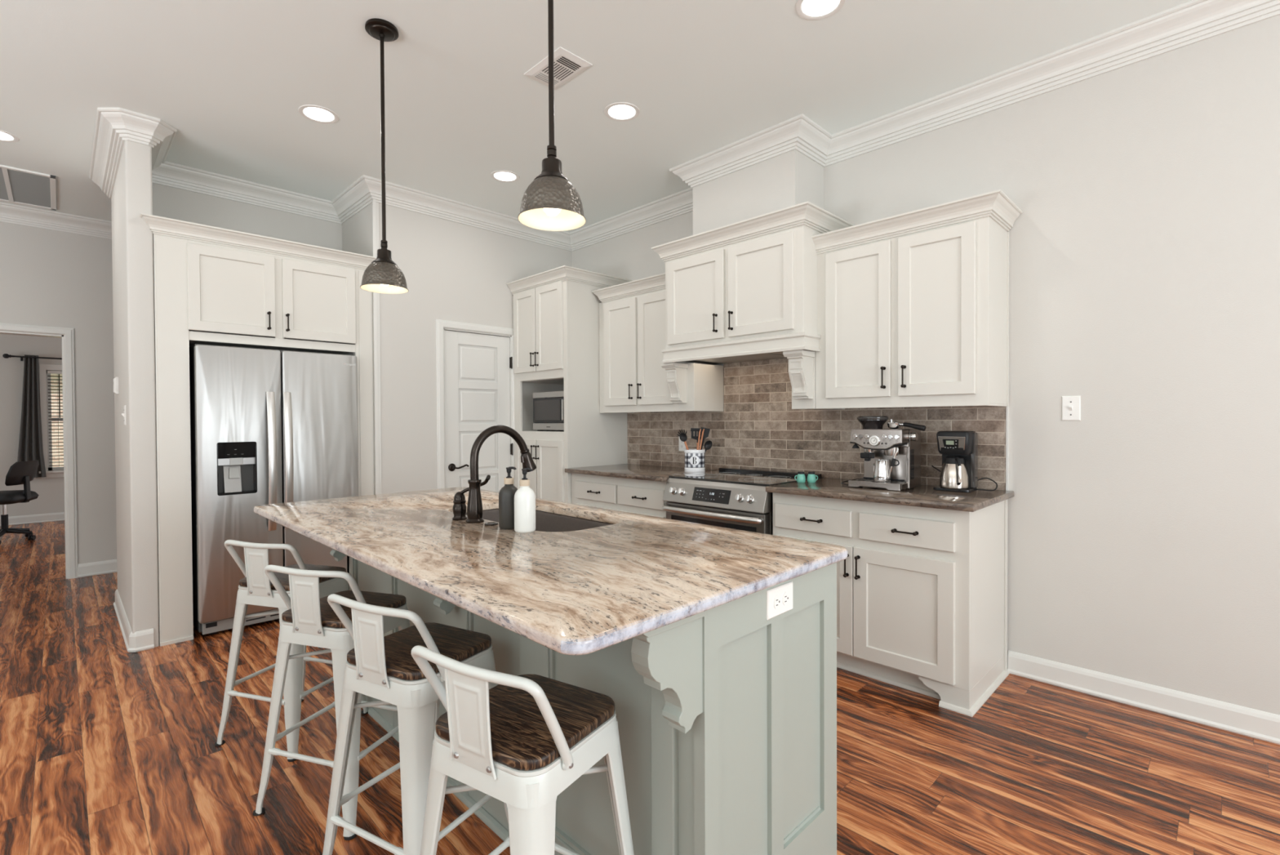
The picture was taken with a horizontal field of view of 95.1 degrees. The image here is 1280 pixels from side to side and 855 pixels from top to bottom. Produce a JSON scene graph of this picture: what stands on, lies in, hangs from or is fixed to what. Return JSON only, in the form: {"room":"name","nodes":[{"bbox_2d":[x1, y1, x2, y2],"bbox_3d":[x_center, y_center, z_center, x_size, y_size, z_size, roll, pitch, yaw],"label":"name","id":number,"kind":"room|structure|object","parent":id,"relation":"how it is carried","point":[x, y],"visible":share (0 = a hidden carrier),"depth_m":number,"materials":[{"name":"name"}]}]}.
{"room":"kitchen","nodes":[
{"label":"kitchen","id":0,"kind":"room"},
{"bbox_2d":[0,333,64,517],"bbox_3d":[-7.772,0.010,7.489,7.220,2.420,0.120,-1,1,-45],"label":"wall","id":1,"kind":"structure","parent":0,"point":[51,491],"depth_m":7.36,"materials":[{"name":"white paint"}]},
{"bbox_2d":[0,511,64,526],"bbox_3d":[-7.716,1.165,7.452,7.220,0.110,0.022,-1,1,-45],"label":"baseboard","id":2,"kind":"structure","parent":1,"relation":"attached to","point":[52,517],"depth_m":7.46,"materials":[{"name":"white paint"}]},
{"bbox_2d":[2,353,62,360],"bbox_3d":[-7.307,-0.883,7.783,1.584,0.074,0.109,-1,1,-45],"label":"curtain rod","id":3,"kind":"object","parent":1,"relation":"attached to","point":[5,355],"visible":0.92,"depth_m":7.35,"materials":[{"name":"black metal"}]},
{"bbox_2d":[17,354,46,477],"bbox_3d":[-7.698,-0.139,7.388,0.263,1.550,0.065,-1,1,-45],"label":"curtain","id":4,"kind":"object","parent":3,"relation":"hanging from","point":[30,440],"visible":0.77,"depth_m":7.39,"materials":[{"name":"grey fabric"}]},
{"bbox_2d":[39,364,63,478],"bbox_3d":[-7.326,-0.087,7.868,1.070,1.460,0.130,-1,1,-45],"label":"window","id":5,"kind":"structure","parent":1,"relation":"in","point":[51,471],"depth_m":7.58,"materials":[{"name":"white paint"}]},
{"bbox_2d":[47,370,63,466],"bbox_3d":[-7.329,-0.119,7.870,0.890,1.245,0.032,-1,1,-45],"label":"window blind","id":6,"kind":"object","parent":5,"relation":"attached to","point":[58,372],"visible":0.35,"depth_m":7.61,"materials":[{"name":"white paint"}]},
{"bbox_2d":[0,221,116,564],"bbox_3d":[-4.927,-0.236,4.619,7.220,2.955,0.120,-1,1,-45],"label":"wall","id":7,"kind":"structure","parent":0,"point":[50,277],"depth_m":4.85,"materials":[{"name":"white paint"}]},
{"bbox_2d":[0,322,78,578],"bbox_3d":[-5.035,0.217,4.504,0.999,2.052,0.136,-1,1,-45],"label":"trim","id":8,"kind":"structure","parent":7,"relation":"attached to","point":[67,334],"depth_m":4.78,"materials":[{"name":"white paint"}]},
{"bbox_2d":[0,201,111,239],"bbox_3d":[-4.853,-1.651,4.519,7.220,0.125,0.110,-1,1,-45],"label":"trim","id":9,"kind":"structure","parent":7,"relation":"attached to","point":[9,212],"depth_m":4.68,"materials":[{"name":"white paint"}]},
{"bbox_2d":[77,559,117,577],"bbox_3d":[-3.470,1.163,5.975,3.275,0.110,0.022,-1,1,-45],"label":"baseboard","id":10,"kind":"structure","parent":7,"relation":"attached to","point":[88,569],"depth_m":4.90,"materials":[{"name":"white paint"}]},
{"bbox_2d":[111,140,159,647],"bbox_3d":[-3.208,-0.233,3.699,0.115,2.955,1.197,-1,1,-45],"label":"wall partition","id":11,"kind":"structure","parent":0,"point":[132,241],"depth_m":3.29,"materials":[{"name":"white paint"}]},
{"bbox_2d":[113,376,118,394],"bbox_3d":[-3.407,-0.272,3.802,0.022,0.110,0.070,-1,1,-45],"label":"thermostat","id":12,"kind":"object","parent":11,"relation":"attached to","point":[116,379],"visible":1,"depth_m":3.78,"materials":[{"name":"white plastic"}]},
{"bbox_2d":[121,404,126,425],"bbox_3d":[-3.003,-0.071,3.401,0.018,0.116,0.072,-1,1,-45],"label":"light switch","id":13,"kind":"object","parent":11,"relation":"attached to","point":[124,406],"visible":1,"depth_m":3.38,"materials":[{"name":"white plastic"}]},
{"bbox_2d":[113,588,154,652],"bbox_3d":[-3.210,1.190,3.692,0.112,0.110,1.219,-1,1,-45],"label":"baseboard","id":14,"kind":"structure","parent":11,"relation":"attached to","point":[142,640],"depth_m":3.30,"materials":[{"name":"white paint"}]},
{"bbox_2d":[151,182,342,617],"bbox_3d":[-2.818,-0.242,4.239,1.220,2.955,0.120,-1,1,-45],"label":"wall","id":15,"kind":"structure","parent":0,"point":[168,202],"depth_m":4.14,"materials":[{"name":"white paint"}]},
{"bbox_2d":[342,205,368,255],"bbox_3d":[-2.120,-0.248,4.473,0.100,2.955,0.571,-1,1,-45],"label":"wall","id":16,"kind":"structure","parent":0,"point":[355,229],"depth_m":4.38,"materials":[{"name":"white paint"}]},
{"bbox_2d":[368,202,572,493],"bbox_3d":[-1.288,-0.257,4.820,1.770,2.955,0.110,-1,1,-45],"label":"wall","id":17,"kind":"structure","parent":0,"point":[451,270],"depth_m":4.41,"materials":[{"name":"white paint"}]},
{"bbox_2d":[372,200,381,494],"bbox_3d":[-1.867,-0.183,4.161,0.042,2.830,0.010,-1,1,-45],"label":"trim","id":18,"kind":"structure","parent":17,"relation":"attached to","point":[375,204],"depth_m":4.15,"materials":[{"name":"white paint"}]},
{"bbox_2d":[435,319,515,488],"bbox_3d":[-1.329,0.195,4.771,0.730,2.054,0.126,-1,1,-45],"label":"trim","id":19,"kind":"structure","parent":17,"relation":"attached to","point":[441,325],"depth_m":4.51,"materials":[{"name":"white paint"}]},
{"bbox_2d":[444,329,512,492],"bbox_3d":[-1.294,0.228,4.745,0.600,1.972,0.087,-1,1,-45],"label":"door","id":20,"kind":"structure","parent":17,"relation":"in","point":[477,366],"depth_m":4.73,"materials":[{"name":"white paint"}]},
{"bbox_2d":[0,0,1191,232],"bbox_3d":[-1.454,-1.738,1.108,7.440,0.100,9.740,-1,1,-45],"label":"ceiling","id":21,"kind":"structure","parent":0,"point":[233,77],"depth_m":2.86,"materials":[{"name":"white paint"}]},
{"bbox_2d":[0,129,19,142],"bbox_3d":[-3.747,-1.718,3.397,0.196,0.034,0.196,-1,1,-45],"label":"recessed light","id":22,"kind":"object","parent":21,"relation":"in","point":[5,136],"visible":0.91,"depth_m":3.44,"materials":[{"name":"white plastic"}]},
{"bbox_2d":[0,164,56,210],"bbox_3d":[-4.546,-1.702,4.021,0.755,0.012,0.870,-1,1,-45],"label":"ceiling vent","id":23,"kind":"object","parent":21,"relation":"in","point":[17,185],"visible":1,"depth_m":4.16,"materials":[{"name":"white plastic"}]},
{"bbox_2d":[297,104,338,123],"bbox_3d":[-1.755,-1.725,3.198,0.196,0.034,0.196,-1,1,-45],"label":"recessed light","id":24,"kind":"object","parent":21,"relation":"in","point":[317,113],"visible":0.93,"depth_m":3.19,"materials":[{"name":"white plastic"}]},
{"bbox_2d":[360,17,408,293],"bbox_3d":[-1.101,-1.151,2.509,0.192,1.112,0.192,-1,1,-45],"label":"pendant light","id":25,"kind":"object","parent":21,"relation":"hanging from","point":[382,275],"visible":1,"depth_m":2.50,"materials":[{"name":"brown metal"}]},
{"bbox_2d":[490,169,519,182],"bbox_3d":[-0.927,-1.739,4.020,0.196,0.034,0.196,-1,1,-45],"label":"recessed light","id":26,"kind":"object","parent":21,"relation":"in","point":[502,175],"visible":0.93,"depth_m":4.01,"materials":[{"name":"white plastic"}]},
{"bbox_2d":[517,0,586,231],"bbox_3d":[-0.252,-1.144,1.654,0.192,1.112,0.192,-1,1,-45],"label":"pendant light","id":27,"kind":"object","parent":21,"relation":"hanging from","point":[550,202],"visible":1,"depth_m":1.65,"materials":[{"name":"brown metal"}]},
{"bbox_2d":[524,46,592,89],"bbox_3d":[-0.393,-1.708,2.798,0.190,0.012,0.290,-1,1,-45],"label":"ceiling vent","id":28,"kind":"object","parent":21,"relation":"in","point":[567,65],"visible":0.86,"depth_m":2.78,"materials":[{"name":"white plastic"}]},
{"bbox_2d":[604,102,639,121],"bbox_3d":[-0.099,-1.733,3.188,0.196,0.034,0.196,-1,1,-45],"label":"recessed light","id":29,"kind":"object","parent":21,"relation":"in","point":[618,111],"visible":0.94,"depth_m":3.18,"materials":[{"name":"white plastic"}]},
{"bbox_2d":[795,0,845,20],"bbox_3d":[0.729,-1.727,2.363,0.196,0.034,0.196,-1,1,-45],"label":"recessed light","id":30,"kind":"object","parent":21,"relation":"in","point":[811,10],"visible":1,"depth_m":2.39,"materials":[{"name":"white plastic"}]},
{"bbox_2d":[0,520,1279,854],"bbox_3d":[-2.915,1.306,2.632,7.440,0.100,13.930,-1,1,-45],"label":"floor","id":31,"kind":"structure","parent":0,"point":[106,748],"depth_m":2.16,"materials":[{"name":"brown wood"}]},
{"bbox_2d":[0,459,39,544],"bbox_3d":[-6.833,0.797,6.310,0.474,0.865,0.503,0,1,-17],"label":"office chair","id":32,"kind":"object","parent":31,"relation":"on","point":[20,473],"visible":1,"depth_m":6.30,"materials":[{"name":"black plastic"}]},
{"bbox_2d":[139,213,376,646],"bbox_3d":[-2.543,0.023,3.933,1.265,2.430,0.705,-1,1,-45],"label":"tall cabinet","id":33,"kind":"object","parent":31,"relation":"on","point":[207,277],"visible":0.88,"depth_m":3.52,"materials":[{"name":"white paint"}]},
{"bbox_2d":[189,343,358,635],"bbox_3d":[-2.477,0.369,3.939,0.892,1.738,0.753,-1,1,-45],"label":"refrigerator","id":34,"kind":"object","parent":31,"relation":"on","point":[268,426],"visible":0.84,"depth_m":3.61,"materials":[{"name":"grey metal"}]},
{"bbox_2d":[214,539,368,761],"bbox_3d":[-1.435,0.847,2.436,0.404,0.809,0.404,0,1,17],"label":"bar stool","id":35,"kind":"object","parent":31,"relation":"on","point":[255,588],"visible":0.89,"depth_m":2.29,"materials":[{"name":"white metal"}]},
{"bbox_2d":[253,564,410,839],"bbox_3d":[-1.012,0.850,2.024,0.404,0.809,0.404,0,1,18],"label":"bar stool","id":36,"kind":"object","parent":31,"relation":"on","point":[309,620],"visible":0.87,"depth_m":1.87,"materials":[{"name":"white paint"}]},
{"bbox_2d":[322,593,508,854],"bbox_3d":[-0.617,0.852,1.658,0.404,0.809,0.404,0,1,29],"label":"bar stool","id":37,"kind":"object","parent":31,"relation":"on","point":[384,668],"visible":0.9,"depth_m":1.51,"materials":[{"name":"white paint"}]},
{"bbox_2d":[411,644,634,854],"bbox_3d":[-0.243,0.855,1.279,0.404,0.809,0.404,0,1,32],"label":"bar stool","id":38,"kind":"object","parent":31,"relation":"on","point":[521,741],"visible":1,"depth_m":1.16,"materials":[{"name":"white paint"}]},
{"bbox_2d":[506,265,631,502],"bbox_3d":[-0.584,0.004,4.875,0.697,2.425,0.798,-1,1,-45],"label":"tall cabinet","id":39,"kind":"object","parent":31,"relation":"on","point":[556,311],"visible":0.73,"depth_m":4.60,"materials":[{"name":"white paint"}]},
{"bbox_2d":[533,391,564,431],"bbox_3d":[-0.597,-0.130,4.786,0.400,0.315,0.465,-1,1,-45],"label":"microwave","id":40,"kind":"object","parent":39,"relation":"in","point":[548,406],"visible":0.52,"depth_m":4.67,"materials":[{"name":"silver metal"}]},
{"bbox_2d":[329,548,836,854],"bbox_3d":[-0.468,0.809,2.155,0.807,0.882,2.192,-1,1,-45],"label":"kitchen island","id":41,"kind":"object","parent":31,"relation":"on","point":[726,713],"visible":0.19,"depth_m":1.42,"materials":[{"name":"grey paint"}]},
{"bbox_2d":[253,486,847,655],"bbox_3d":[-0.539,0.352,2.089,1.000,0.030,2.230,-1,1,-45],"label":"island countertop","id":42,"kind":"structure","parent":41,"relation":"on","point":[589,590],"depth_m":1.51,"materials":[{"name":"stone"}]},
{"bbox_2d":[484,521,498,525],"bbox_3d":[-0.516,0.335,2.033,0.048,0.006,0.048,-1,1,-45],"label":"button","id":43,"kind":"object","parent":42,"relation":"on","point":[491,523],"visible":1,"depth_m":2.02,"materials":[{"name":"brown metal"}]},
{"bbox_2d":[452,424,536,523],"bbox_3d":[-0.540,0.163,2.195,0.296,0.345,0.159,-1,1,-45],"label":"kitchen faucet","id":44,"kind":"object","parent":42,"relation":"on","point":[474,506],"visible":1,"depth_m":2.10,"materials":[{"name":"brown metal"}]},
{"bbox_2d":[498,466,517,528],"bbox_3d":[-0.441,0.235,1.973,0.069,0.206,0.069,-1,1,-45],"label":"soap dispenser","id":45,"kind":"object","parent":42,"relation":"on","point":[506,494],"visible":0.91,"depth_m":1.94,"materials":[{"name":"grey plastic"}]},
{"bbox_2d":[514,467,535,532],"bbox_3d":[-0.377,0.235,1.914,0.069,0.206,0.069,-1,1,-45],"label":"soap dispenser","id":46,"kind":"object","parent":42,"relation":"on","point":[524,496],"visible":1,"depth_m":1.89,"materials":[{"name":"white plastic"}]},
{"bbox_2d":[465,508,611,531],"bbox_3d":[-0.421,0.467,2.260,0.395,0.203,0.815,-1,1,-45],"label":"sink","id":47,"kind":"object","parent":42,"relation":"in","point":[544,521],"visible":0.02,"depth_m":2.43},
{"bbox_2d":[766,581,792,619],"bbox_3d":[0.344,0.423,1.431,0.114,0.070,0.008,-1,1,-45],"label":"electrical outlet","id":48,"kind":"object","parent":41,"relation":"attached to","point":[779,598],"visible":1,"depth_m":1.42,"materials":[{"name":"white plastic"}]},
{"bbox_2d":[773,595,780,608],"bbox_3d":[0.332,0.423,1.415,0.029,0.033,0.002,-1,1,-45],"label":"receptacle","id":49,"kind":"object","parent":48,"relation":"attached to","point":[776,597],"depth_m":1.41,"materials":[{"name":"white plastic"}]},
{"bbox_2d":[782,591,789,605],"bbox_3d":[0.360,0.422,1.443,0.029,0.033,0.002,-1,1,-45],"label":"receptacle","id":50,"kind":"object","parent":48,"relation":"attached to","point":[785,595],"depth_m":1.44,"materials":[{"name":"white plastic"}]},
{"bbox_2d":[571,472,666,518],"bbox_3d":[0.021,0.780,4.296,0.644,0.882,1.000,-1,1,-45],"label":"base cabinet","id":51,"kind":"object","parent":31,"relation":"on","point":[645,497],"visible":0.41,"depth_m":4.06,"materials":[{"name":"white paint"}]},
{"bbox_2d":[564,463,716,481],"bbox_3d":[0.017,0.322,4.287,0.657,0.030,1.007,-1,1,-45],"label":"countertop","id":52,"kind":"structure","parent":51,"relation":"on","point":[642,472],"depth_m":4.17,"materials":[{"name":"stone"}]},
{"bbox_2d":[684,448,705,472],"bbox_3d":[0.379,0.230,4.051,0.145,0.156,0.145,-1,1,-45],"label":"utensil crock","id":53,"kind":"object","parent":52,"relation":"on","point":[694,458],"visible":0.98,"depth_m":3.99,"materials":[{"name":"white ceramic"}]},
{"bbox_2d":[677,429,688,449],"bbox_3d":[0.321,0.153,4.054,0.126,0.284,0.026,0,1,5],"label":"server","id":54,"kind":"object","parent":53,"relation":"in","point":[683,437],"visible":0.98,"depth_m":4.05,"materials":[{"name":"black plastic"}]},
{"bbox_2d":[690,427,705,449],"bbox_3d":[0.403,0.148,4.062,0.100,0.288,0.019,0,1,3],"label":"slotted turner","id":55,"kind":"object","parent":53,"relation":"in","point":[692,429],"visible":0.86,"depth_m":4.07,"materials":[{"name":"black plastic"}]},
{"bbox_2d":[697,428,704,449],"bbox_3d":[0.413,0.151,4.036,0.065,0.284,0.018,0,1,-14],"label":"tongs","id":56,"kind":"object","parent":53,"relation":"in","point":[700,428],"visible":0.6,"depth_m":4.03,"materials":[{"name":"orange wood"}]},
{"bbox_2d":[700,426,710,449],"bbox_3d":[0.437,0.145,4.070,0.103,0.296,0.014,0,1,10],"label":"solid turner","id":57,"kind":"object","parent":53,"relation":"in","point":[707,430],"visible":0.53,"depth_m":4.07,"materials":[{"name":"black plastic"}]},
{"bbox_2d":[704,440,712,453],"bbox_3d":[0.439,0.192,4.066,0.126,0.205,0.018,0,1,6],"label":"spoon","id":58,"kind":"object","parent":53,"relation":"in","point":[708,445],"visible":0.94,"depth_m":4.06,"materials":[{"name":"black plastic"}]},
{"bbox_2d":[662,466,822,534],"bbox_3d":[0.616,0.758,3.645,0.698,0.937,0.749,-1,1,-45],"label":"range","id":59,"kind":"object","parent":31,"relation":"on","point":[734,498],"visible":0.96,"depth_m":3.44,"materials":[{"name":"silver metal"}]},
{"bbox_2d":[668,470,817,486],"bbox_3d":[0.638,0.314,3.664,0.540,0.014,0.749,-1,1,-45],"label":"cooktop","id":60,"kind":"object","parent":59,"relation":"in","point":[718,477],"depth_m":3.60,"materials":[{"name":"black glass"}]},
{"bbox_2d":[773,492,1009,716],"bbox_3d":[1.267,0.789,3.042,0.644,0.882,0.992,-1,1,-45],"label":"base cabinet","id":61,"kind":"object","parent":31,"relation":"on","point":[922,592],"visible":0.77,"depth_m":2.71,"materials":[{"name":"white paint"}]},
{"bbox_2d":[765,477,1014,511],"bbox_3d":[1.266,0.332,3.029,0.657,0.030,1.016,-1,1,-45],"label":"countertop","id":62,"kind":"structure","parent":61,"relation":"on","point":[923,495],"depth_m":2.82,"materials":[{"name":"stone"}]},
{"bbox_2d":[794,471,805,482],"bbox_3d":[0.922,0.284,3.356,0.049,0.061,0.055,-1,1,-45],"label":"mug","id":63,"kind":"object","parent":62,"relation":"on","point":[801,477],"visible":1,"depth_m":3.34,"materials":[{"name":"teal ceramic"}]},
{"bbox_2d":[807,471,817,482],"bbox_3d":[0.983,0.283,3.347,0.049,0.061,0.053,-1,1,-45],"label":"mug","id":64,"kind":"object","parent":62,"relation":"on","point":[811,477],"visible":1,"depth_m":3.33,"materials":[{"name":"teal ceramic"}]},
{"bbox_2d":[840,415,920,490],"bbox_3d":[1.270,0.126,3.132,0.296,0.378,0.413,-1,1,-45],"label":"espresso machine","id":65,"kind":"object","parent":62,"relation":"on","point":[901,447],"visible":0.95,"depth_m":3.03,"materials":[{"name":"silver metal"}]},
{"bbox_2d":[863,448,873,452],"bbox_3d":[1.207,0.115,3.087,0.048,0.034,0.048,-1,1,-45],"label":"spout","id":66,"kind":"object","parent":65,"relation":"attached to","point":[864,450],"depth_m":3.07,"materials":[{"name":"silver metal"}]},
{"bbox_2d":[848,480,901,490],"bbox_3d":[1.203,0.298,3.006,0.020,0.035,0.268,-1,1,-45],"label":"drip tray","id":67,"kind":"object","parent":65,"relation":"on","point":[856,483],"depth_m":3.00,"materials":[{"name":"silver metal"}]},
{"bbox_2d":[873,459,890,481],"bbox_3d":[1.248,0.224,3.041,0.084,0.108,0.104,-1,1,-45],"label":"milk pitcher","id":68,"kind":"object","parent":65,"relation":"on","point":[881,469],"visible":0.97,"depth_m":3.00,"materials":[{"name":"silver metal"}]},
{"bbox_2d":[887,419,925,431],"bbox_3d":[1.374,-0.012,3.016,0.068,0.060,0.193,-1,1,-45],"label":"portafilter","id":69,"kind":"object","parent":65,"relation":"on","point":[895,424],"visible":0.88,"depth_m":3.02,"materials":[{"name":"silver metal"}]},
{"bbox_2d":[887,419,900,428],"bbox_3d":[1.330,-0.017,3.061,0.068,0.050,0.068,-1,1,-45],"label":"basket","id":70,"kind":"object","parent":69,"relation":"on","point":[895,424],"depth_m":3.04,"materials":[{"name":"silver metal"}]},
{"bbox_2d":[931,431,997,492],"bbox_3d":[1.611,0.166,2.966,0.232,0.297,0.327,-1,1,-45],"label":"coffee maker","id":71,"kind":"object","parent":62,"relation":"on","point":[964,444],"visible":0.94,"depth_m":2.89,"materials":[{"name":"black plastic"}]},
{"bbox_2d":[939,455,968,488],"bbox_3d":[1.561,0.221,2.913,0.146,0.158,0.130,-1,1,-45],"label":"thermal carafe","id":72,"kind":"object","parent":71,"relation":"in","point":[953,474],"visible":1,"depth_m":2.87,"materials":[{"name":"silver metal"}]},
{"bbox_2d":[693,149,823,235],"bbox_3d":[0.745,-1.419,3.767,0.340,0.625,0.768,-1,1,-45],"label":"wall","id":73,"kind":"structure","parent":0,"point":[791,178],"depth_m":3.57,"materials":[{"name":"white paint"}]},
{"bbox_2d":[572,14,1279,715],"bbox_3d":[1.109,-0.255,3.748,0.120,2.955,9.860,-1,1,-45],"label":"wall","id":74,"kind":"structure","parent":0,"point":[1144,536],"depth_m":2.56,"materials":[{"name":"white paint"}]},
{"bbox_2d":[591,272,675,413],"bbox_3d":[0.050,-0.592,4.440,0.395,0.954,0.826,-1,1,-45],"label":"upper cabinet","id":75,"kind":"object","parent":74,"relation":"attached to","point":[633,377],"visible":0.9,"depth_m":4.32,"materials":[{"name":"white paint"}]},
{"bbox_2d":[88,0,1279,251],"bbox_3d":[0.353,-1.647,2.125,3.205,0.125,8.435,-1,1,-45],"label":"trim","id":76,"kind":"structure","parent":74,"relation":"attached to","point":[1193,21],"depth_m":3.38,"materials":[{"name":"white paint"}]},
{"bbox_2d":[651,200,854,411],"bbox_3d":[0.679,-0.654,3.693,0.554,1.090,1.151,-1,1,-45],"label":"range hood","id":77,"kind":"object","parent":74,"relation":"attached to","point":[745,290],"visible":0.94,"depth_m":3.45,"materials":[{"name":"white paint"}]},
{"bbox_2d":[711,352,784,360],"bbox_3d":[0.683,-0.446,3.705,0.240,0.005,0.420,-1,1,-45],"label":"grille","id":78,"kind":"object","parent":77,"relation":"attached to","point":[766,355],"depth_m":3.69,"materials":[{"name":"grey metal"}]},
{"bbox_2d":[626,357,1006,490],"bbox_3d":[0.866,-0.085,3.901,0.012,0.786,2.747,-1,1,-45],"label":"wall tile","id":79,"kind":"structure","parent":74,"relation":"attached to","point":[757,427],"depth_m":3.83,"materials":[{"name":"stone"}]},
{"bbox_2d":[678,435,685,451],"bbox_3d":[0.320,0.123,4.441,0.008,0.114,0.070,-1,1,-45],"label":"electrical outlet","id":80,"kind":"object","parent":79,"relation":"attached to","point":[682,445],"visible":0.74,"depth_m":4.44,"materials":[{"name":"white plastic"}]},
{"bbox_2d":[811,189,1022,408],"bbox_3d":[1.413,-0.583,3.067,0.395,0.956,0.928,-1,1,-45],"label":"upper cabinet","id":81,"kind":"object","parent":74,"relation":"attached to","point":[913,307],"visible":1,"depth_m":2.90,"materials":[{"name":"white paint"}]},
{"bbox_2d":[1005,406,1008,490],"bbox_3d":[1.837,0.105,2.925,0.015,0.420,0.009,-1,1,-45],"label":"trim","id":82,"kind":"structure","parent":74,"relation":"attached to","point":[1007,407],"depth_m":2.92,"materials":[{"name":"white paint"}]},
{"bbox_2d":[1062,395,1080,420],"bbox_3d":[2.016,-0.090,2.738,0.018,0.116,0.072,-1,1,-45],"label":"light switch","id":83,"kind":"object","parent":74,"relation":"attached to","point":[1071,405],"visible":1,"depth_m":2.74,"materials":[{"name":"white plastic"}]},
{"bbox_2d":[1007,649,1279,744],"bbox_3d":[3.156,1.184,1.610,0.022,0.110,3.725,-1,1,-45],"label":"baseboard","id":84,"kind":"structure","parent":74,"relation":"attached to","point":[1264,726],"depth_m":2.54,"materials":[{"name":"white paint"}]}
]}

